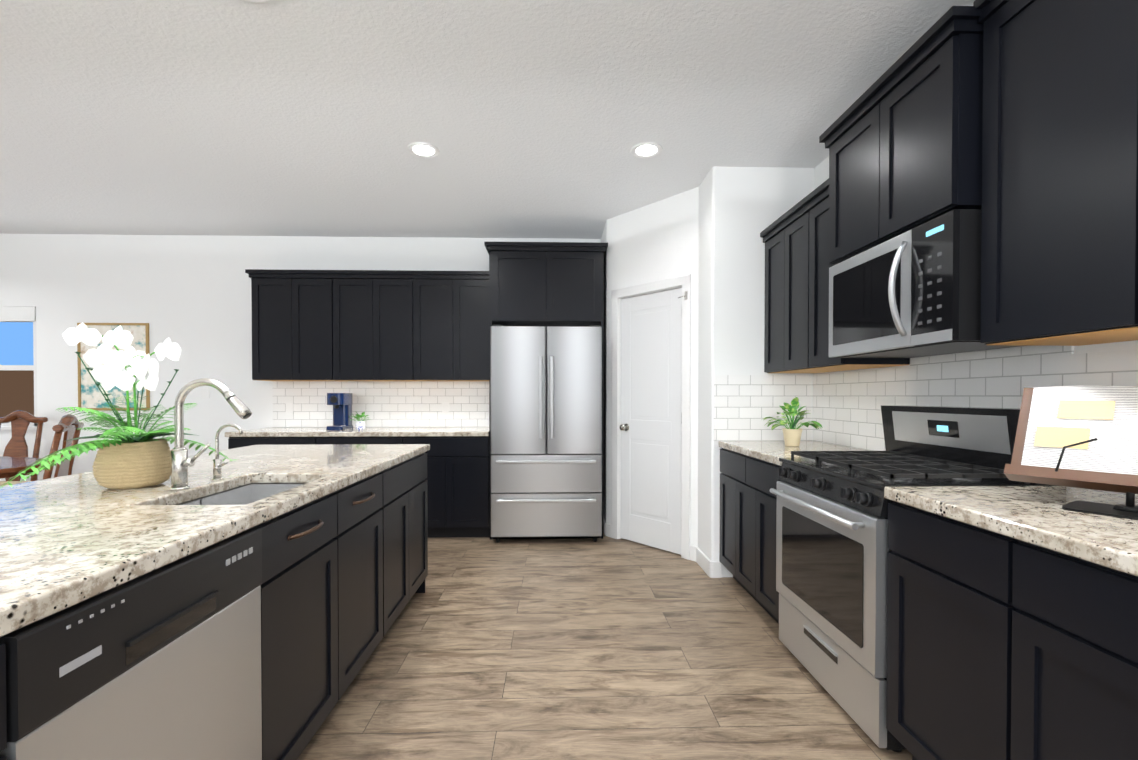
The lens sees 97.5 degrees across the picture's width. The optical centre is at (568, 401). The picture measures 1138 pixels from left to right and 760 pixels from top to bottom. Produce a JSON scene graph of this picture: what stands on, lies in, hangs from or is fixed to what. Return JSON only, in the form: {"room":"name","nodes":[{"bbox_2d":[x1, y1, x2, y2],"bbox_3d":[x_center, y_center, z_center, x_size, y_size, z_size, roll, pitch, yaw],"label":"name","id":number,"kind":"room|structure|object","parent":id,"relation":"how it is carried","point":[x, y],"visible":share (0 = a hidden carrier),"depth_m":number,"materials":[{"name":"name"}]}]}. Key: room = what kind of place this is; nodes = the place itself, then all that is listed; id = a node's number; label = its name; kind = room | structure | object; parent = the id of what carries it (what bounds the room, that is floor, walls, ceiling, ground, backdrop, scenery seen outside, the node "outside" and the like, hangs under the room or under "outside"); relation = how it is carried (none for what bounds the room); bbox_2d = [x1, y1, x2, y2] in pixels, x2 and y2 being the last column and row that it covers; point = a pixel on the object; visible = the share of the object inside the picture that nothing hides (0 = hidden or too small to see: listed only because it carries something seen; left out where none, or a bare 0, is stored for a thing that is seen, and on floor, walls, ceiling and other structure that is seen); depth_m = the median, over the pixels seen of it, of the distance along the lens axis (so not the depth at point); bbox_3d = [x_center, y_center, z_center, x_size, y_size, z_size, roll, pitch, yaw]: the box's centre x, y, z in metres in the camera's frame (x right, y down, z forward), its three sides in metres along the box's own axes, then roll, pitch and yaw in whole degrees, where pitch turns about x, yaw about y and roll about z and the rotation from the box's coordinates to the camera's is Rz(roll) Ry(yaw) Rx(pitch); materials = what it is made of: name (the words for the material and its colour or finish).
{"room":"kitchen and dining room","nodes":[
{"label":"kitchen and dining room","id":0,"kind":"room"},
{"bbox_2d":[0,234,600,480],"bbox_3d":[-3.421,-0.210,4.826,7.660,2.740,0.140,0,1,-2],"label":"wall","id":1,"kind":"structure","parent":0,"point":[190,295],"depth_m":4.74,"materials":[{"name":"white paint"}]},
{"bbox_2d":[0,306,37,429],"bbox_3d":[-5.659,-0.319,4.721,1.320,1.160,0.120,0,1,-2],"label":"window","id":2,"kind":"structure","parent":1,"relation":"in","point":[16,314],"depth_m":4.70,"materials":[{"name":"white"}]},
{"bbox_2d":[77,323,149,409],"bbox_3d":[-4.303,-0.331,4.720,0.650,0.825,0.017,0,1,-2],"label":"picture frame","id":3,"kind":"object","parent":1,"relation":"attached to","point":[90,396],"visible":0.5,"depth_m":4.72,"materials":[{"name":"beige paper"}]},
{"bbox_2d":[201,386,209,397],"bbox_3d":[-3.459,-0.089,4.752,0.075,0.114,0.008,0,1,-2],"label":"electrical outlet","id":4,"kind":"object","parent":1,"relation":"attached to","point":[205,391],"visible":1,"depth_m":4.75,"materials":[{"name":"white plastic"}]},
{"bbox_2d":[249,273,300,380],"bbox_3d":[-2.617,-0.667,4.604,0.414,0.940,0.338,0,1,-2],"label":"upper cabinet","id":5,"kind":"object","parent":1,"relation":"attached to","point":[275,297],"depth_m":4.44,"materials":[{"name":"black wood"}]},
{"bbox_2d":[301,273,340,380],"bbox_3d":[-2.289,-0.667,4.613,0.476,0.940,0.338,0,1,-2],"label":"upper cabinet","id":6,"kind":"object","parent":1,"relation":"attached to","point":[320,292],"depth_m":4.45,"materials":[{"name":"black wood"}]},
{"bbox_2d":[341,273,380,380],"bbox_3d":[-1.937,-0.667,4.623,0.477,0.940,0.338,0,1,-2],"label":"upper cabinet","id":7,"kind":"object","parent":1,"relation":"attached to","point":[356,325],"depth_m":4.46,"materials":[{"name":"black wood"}]},
{"bbox_2d":[272,381,488,426],"bbox_3d":[-1.761,0.025,4.801,2.137,0.440,0.010,0,1,-2],"label":"backsplash","id":8,"kind":"structure","parent":1,"relation":"attached to","point":[399,404],"depth_m":4.80,"materials":[{"name":"tile"}]},
{"bbox_2d":[286,403,292,414],"bbox_3d":[-2.669,0.066,4.767,0.070,0.114,0.008,0,1,-2],"label":"electrical outlet","id":9,"kind":"object","parent":8,"relation":"attached to","point":[289,408],"visible":1,"depth_m":4.76,"materials":[{"name":"white plastic"}]},
{"bbox_2d":[442,402,448,413],"bbox_3d":[-1.189,0.060,4.809,0.070,0.114,0.008,0,1,-2],"label":"electrical outlet","id":10,"kind":"object","parent":8,"relation":"attached to","point":[445,407],"visible":1,"depth_m":4.81,"materials":[{"name":"white plastic"}]},
{"bbox_2d":[381,273,420,380],"bbox_3d":[-1.577,-0.667,4.633,0.476,0.940,0.338,0,1,-2],"label":"upper cabinet","id":11,"kind":"object","parent":1,"relation":"attached to","point":[400,292],"depth_m":4.47,"materials":[{"name":"black wood"}]},
{"bbox_2d":[421,273,460,380],"bbox_3d":[-1.225,-0.667,4.643,0.476,0.940,0.338,0,1,-2],"label":"upper cabinet","id":12,"kind":"object","parent":1,"relation":"attached to","point":[440,292],"depth_m":4.48,"materials":[{"name":"black wood"}]},
{"bbox_2d":[461,273,488,380],"bbox_3d":[-0.898,-0.668,4.653,0.414,0.940,0.338,0,1,-2],"label":"upper cabinet","id":13,"kind":"object","parent":1,"relation":"attached to","point":[474,286],"depth_m":4.49,"materials":[{"name":"black wood"}]},
{"bbox_2d":[0,0,974,238],"bbox_3d":[-2.606,-1.572,0.637,9.250,0.080,8.850,0,1,-2],"label":"ceiling","id":14,"kind":"structure","parent":0,"point":[534,118],"depth_m":2.62,"materials":[{"name":"white paint"}]},
{"bbox_2d":[243,0,270,3],"bbox_3d":[-1.195,-1.540,1.833,0.196,0.010,0.196,0,1,-2],"label":"recessed light","id":15,"kind":"object","parent":14,"relation":"in","point":[258,1],"visible":1,"depth_m":1.92,"materials":[{"name":"white plastic"}]},
{"bbox_2d":[407,142,439,158],"bbox_3d":[-0.901,-1.555,3.092,0.196,0.010,0.196,0,1,-2],"label":"recessed light","id":16,"kind":"object","parent":14,"relation":"in","point":[424,150],"visible":1,"depth_m":3.09,"materials":[{"name":"white plastic"}]},
{"bbox_2d":[631,142,662,158],"bbox_3d":[0.480,-1.555,3.091,0.196,0.010,0.196,0,1,-2],"label":"recessed light","id":17,"kind":"object","parent":14,"relation":"in","point":[644,150],"visible":0.98,"depth_m":3.09,"materials":[{"name":"white"}]},
{"bbox_2d":[297,532,911,759],"bbox_3d":[-2.606,1.238,0.669,9.250,0.060,8.850,0,1,-2],"label":"floor","id":18,"kind":"structure","parent":0,"point":[604,648],"depth_m":2.20,"materials":[{"name":"brown wood"}]},
{"bbox_2d":[0,456,45,478],"bbox_3d":[-4.625,0.806,3.203,2.300,0.784,1.120,0,1,-2],"label":"dining table","id":19,"kind":"object","parent":18,"relation":"on","point":[11,467],"visible":0.5,"depth_m":3.28,"materials":[{"name":"brown wood"}]},
{"bbox_2d":[0,410,47,485],"bbox_3d":[-4.730,0.625,4.075,0.529,1.104,0.545,0,1,-2],"label":"dining chair","id":20,"kind":"object","parent":18,"relation":"on","point":[16,446],"visible":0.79,"depth_m":4.28,"materials":[{"name":"brown wood"}]},
{"bbox_2d":[43,414,83,478],"bbox_3d":[-3.553,0.635,3.229,0.545,1.104,0.529,0,1,-30],"label":"dining chair","id":21,"kind":"object","parent":18,"relation":"on","point":[69,425],"visible":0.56,"depth_m":3.29,"materials":[{"name":"brown wood"}]},
{"bbox_2d":[0,453,427,759],"bbox_3d":[-1.259,0.765,1.182,0.954,0.875,3.808,0,1,-2],"label":"kitchen island","id":22,"kind":"object","parent":18,"relation":"on","point":[344,572],"visible":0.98,"depth_m":1.74,"materials":[{"name":"black wood"}]},
{"bbox_2d":[0,527,261,759],"bbox_3d":[-1.093,0.766,1.018,0.592,0.868,0.602,0,1,-2],"label":"dishwasher","id":23,"kind":"object","parent":22,"relation":"in","point":[162,663],"visible":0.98,"depth_m":0.97,"materials":[{"name":"black plastic"}]},
{"bbox_2d":[0,444,429,636],"bbox_3d":[-1.342,0.306,1.168,1.067,0.040,3.855,0,1,-2],"label":"island countertop","id":24,"kind":"structure","parent":22,"relation":"on","point":[67,541],"depth_m":1.25,"materials":[{"name":"stone"}]},
{"bbox_2d":[1,323,236,488],"bbox_3d":[-1.552,0.011,1.667,0.591,0.537,0.832,0,1,-2],"label":"orchid plant","id":25,"kind":"object","parent":24,"relation":"on","point":[126,459],"visible":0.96,"depth_m":1.61,"materials":[{"name":"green plant"}]},
{"bbox_2d":[169,378,251,490],"bbox_3d":[-1.151,0.102,1.603,0.255,0.356,0.058,0,1,-2],"label":"faucet","id":26,"kind":"object","parent":24,"relation":"on","point":[181,462],"visible":1,"depth_m":1.59,"materials":[{"name":"silver metal"}]},
{"bbox_2d":[211,424,242,480],"bbox_3d":[-1.219,0.178,1.783,0.112,0.200,0.040,0,1,-2],"label":"filter faucet","id":27,"kind":"object","parent":24,"relation":"on","point":[217,469],"visible":1,"depth_m":1.78,"materials":[{"name":"silver metal"}]},
{"bbox_2d":[178,483,305,504],"bbox_3d":[-1.062,0.411,1.659,0.339,0.178,0.584,0,1,-2],"label":"sink","id":28,"kind":"object","parent":24,"relation":"in","point":[246,494],"visible":0.04,"depth_m":1.89,"materials":[{"name":"silver metal"}]},
{"bbox_2d":[228,436,489,537],"bbox_3d":[-1.762,0.726,4.491,2.157,0.875,0.631,0,1,-2],"label":"base cabinet","id":29,"kind":"object","parent":18,"relation":"on","point":[458,484],"depth_m":4.20,"materials":[{"name":"black wood"}]},
{"bbox_2d":[225,427,488,436],"bbox_3d":[-1.772,0.268,4.478,2.176,0.040,0.638,0,1,-2],"label":"countertop","id":30,"kind":"structure","parent":29,"relation":"on","point":[369,431],"depth_m":4.18,"materials":[{"name":"stone"}]},
{"bbox_2d":[326,393,353,429],"bbox_3d":[-2.052,0.084,4.499,0.175,0.325,0.260,0,1,-2],"label":"coffee maker","id":31,"kind":"object","parent":30,"relation":"on","point":[341,403],"visible":0.94,"depth_m":4.49,"materials":[{"name":"blue plastic"}]},
{"bbox_2d":[349,412,369,429],"bbox_3d":[-1.837,0.164,4.405,0.171,0.167,0.223,0,1,-2],"label":"plant","id":32,"kind":"object","parent":30,"relation":"on","point":[360,425],"visible":1,"depth_m":4.37,"materials":[{"name":"green plant"}]},
{"bbox_2d":[490,325,601,542],"bbox_3d":[-0.195,0.267,4.419,0.906,1.795,0.830,0,1,-2],"label":"fridge","id":33,"kind":"object","parent":18,"relation":"on","point":[546,434],"visible":1,"depth_m":4.06,"materials":[{"name":"grey metal"}]},
{"bbox_2d":[484,242,607,539],"bbox_3d":[-0.198,-0.086,4.514,1.030,2.500,0.666,0,1,-2],"label":"surround","id":34,"kind":"object","parent":18,"relation":"on","point":[550,284],"visible":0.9,"depth_m":4.21,"materials":[{"name":"black"}]},
{"bbox_2d":[719,448,781,623],"bbox_3d":[1.333,0.745,2.891,0.631,0.875,0.910,0,1,-2],"label":"base cabinet","id":35,"kind":"object","parent":18,"relation":"on","point":[748,505],"visible":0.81,"depth_m":2.83,"materials":[{"name":"black wood"}]},
{"bbox_2d":[719,441,867,465],"bbox_3d":[1.326,0.286,2.882,0.638,0.040,0.905,0,1,-2],"label":"countertop","id":36,"kind":"structure","parent":35,"relation":"on","point":[773,452],"depth_m":2.87,"materials":[{"name":"stone"}]},
{"bbox_2d":[763,397,822,446],"bbox_3d":[1.343,0.117,3.001,0.367,0.294,0.346,0,1,-2],"label":"pothos plant","id":37,"kind":"object","parent":36,"relation":"on","point":[792,435],"visible":1,"depth_m":2.96,"materials":[{"name":"green plant"}]},
{"bbox_2d":[769,405,1056,751],"bbox_3d":[1.310,0.607,2.050,0.702,1.170,0.756,0,1,-2],"label":"range","id":38,"kind":"object","parent":18,"relation":"on","point":[832,549],"visible":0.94,"depth_m":1.91,"materials":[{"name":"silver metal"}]},
{"bbox_2d":[886,501,977,759],"bbox_3d":[1.376,0.762,1.413,0.631,0.876,0.513,0,1,-2],"label":"base cabinet","id":39,"kind":"object","parent":18,"relation":"on","point":[932,563],"depth_m":1.47,"materials":[{"name":"black wood"}]},
{"bbox_2d":[974,527,1137,759],"bbox_3d":[1.394,0.770,0.764,0.631,0.876,1.036,0,1,-2],"label":"base cabinet","id":40,"kind":"object","parent":18,"relation":"on","point":[1001,647],"depth_m":1.11,"materials":[{"name":"black wood"}]},
{"bbox_2d":[884,486,1137,576],"bbox_3d":[1.393,0.313,0.526,0.638,0.040,2.277,0,1,-2],"label":"countertop","id":41,"kind":"structure","parent":40,"relation":"on","point":[1038,516],"depth_m":1.26,"materials":[{"name":"stone"}]},
{"bbox_2d":[1004,385,1137,519],"bbox_3d":[1.452,0.119,1.288,0.234,0.329,0.480,0,1,-34],"label":"cookbook stand","id":42,"kind":"object","parent":41,"relation":"on","point":[1084,436],"visible":1,"depth_m":1.37,"materials":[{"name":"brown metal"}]},
{"bbox_2d":[601,166,814,576],"bbox_3d":[0.977,-0.202,4.107,1.290,2.740,1.550,0,1,-2],"label":"wall","id":43,"kind":"structure","parent":0,"point":[705,234],"depth_m":3.38,"materials":[{"name":"white paint"}]},
{"bbox_2d":[619,288,681,554],"bbox_3d":[0.650,0.147,4.005,0.452,2.020,0.507,0,1,-2],"label":"pantry door","id":44,"kind":"structure","parent":43,"relation":"in","point":[650,427],"depth_m":3.98,"materials":[{"name":"white wood"}]},
{"bbox_2d":[611,274,690,559],"bbox_3d":[0.669,0.112,4.019,0.118,2.115,0.790,-1,1,-42],"label":"door frame","id":45,"kind":"structure","parent":43,"relation":"attached to","point":[683,282],"depth_m":3.87,"materials":[{"name":"white wood"}]},
{"bbox_2d":[678,291,687,299],"bbox_3d":[0.846,-0.787,3.714,0.060,0.060,0.055,0,1,-2],"label":"hinge","id":46,"kind":"object","parent":43,"relation":"attached to","point":[685,296],"visible":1,"depth_m":3.70,"materials":[{"name":"silver metal"}]},
{"bbox_2d":[690,545,716,577],"bbox_3d":[0.939,1.120,3.520,0.060,0.110,0.377,0,1,-2],"label":"baseboard","id":47,"kind":"structure","parent":43,"relation":"attached to","point":[712,569],"depth_m":3.47,"materials":[{"name":"white wood"}]},
{"bbox_2d":[814,156,1137,491],"bbox_3d":[1.789,-0.162,0.699,0.140,2.740,8.690,0,1,-2],"label":"wall","id":48,"kind":"structure","parent":0,"point":[821,172],"depth_m":1.93,"materials":[{"name":"white paint"}]},
{"bbox_2d":[776,208,799,371],"bbox_3d":[1.482,-0.638,2.892,0.339,0.899,0.411,0,1,-2],"label":"upper cabinet","id":49,"kind":"object","parent":48,"relation":"attached to","point":[788,230],"depth_m":2.98,"materials":[{"name":"black wood"}]},
{"bbox_2d":[760,228,823,372],"bbox_3d":[1.475,-0.641,3.154,0.339,0.899,0.348,0,1,-2],"label":"upper cabinet","id":50,"kind":"object","parent":48,"relation":"attached to","point":[769,238],"depth_m":3.24,"materials":[{"name":"black wood"}]},
{"bbox_2d":[824,100,869,267],"bbox_3d":[1.465,-0.960,2.196,0.414,0.600,0.438,0,1,-2],"label":"upper cabinet","id":51,"kind":"object","parent":48,"relation":"attached to","point":[844,188],"depth_m":2.27,"materials":[{"name":"black wood"}]},
{"bbox_2d":[800,188,909,371],"bbox_3d":[1.490,-0.635,2.619,0.339,0.899,0.382,0,1,-2],"label":"upper cabinet","id":52,"kind":"object","parent":48,"relation":"attached to","point":[814,278],"depth_m":2.68,"materials":[{"name":"black wood"}]},
{"bbox_2d":[864,12,975,247],"bbox_3d":[1.474,-0.956,1.877,0.414,0.600,0.438,0,1,-2],"label":"upper cabinet","id":53,"kind":"object","parent":48,"relation":"attached to","point":[920,123],"depth_m":1.79,"materials":[{"name":"black wood"}]},
{"bbox_2d":[829,209,1018,357],"bbox_3d":[1.435,-0.425,2.041,0.468,0.438,0.752,0,1,-2],"label":"microwave","id":54,"kind":"object","parent":53,"relation":"attached to","point":[915,292],"visible":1,"depth_m":1.86,"materials":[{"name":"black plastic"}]},
{"bbox_2d":[714,346,1137,496],"bbox_3d":[1.361,0.044,1.344,0.678,0.483,4.000,0,1,-2],"label":"backsplash","id":55,"kind":"structure","parent":48,"relation":"attached to","point":[844,409],"depth_m":2.57,"materials":[{"name":"tile"}]},
{"bbox_2d":[972,0,1137,345],"bbox_3d":[1.525,-0.728,1.387,0.339,1.085,0.506,0,1,-2],"label":"upper cabinet","id":56,"kind":"object","parent":48,"relation":"attached to","point":[1015,122],"depth_m":1.45,"materials":[{"name":"black wood"}]},
{"bbox_2d":[1096,0,1137,335],"bbox_3d":[1.537,-0.723,0.972,0.339,1.085,0.569,0,1,-2],"label":"upper cabinet","id":57,"kind":"object","parent":48,"relation":"attached to","point":[1117,202],"depth_m":1.24,"materials":[{"name":"black wood"}]},
{"label":"outside","id":58,"kind":"structure","parent":0,"visible":0},
{"bbox_2d":[0,322,33,418],"bbox_3d":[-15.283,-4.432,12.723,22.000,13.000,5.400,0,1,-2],"label":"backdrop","id":59,"kind":"structure","parent":58,"point":[16,386],"depth_m":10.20,"materials":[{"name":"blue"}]}
]}

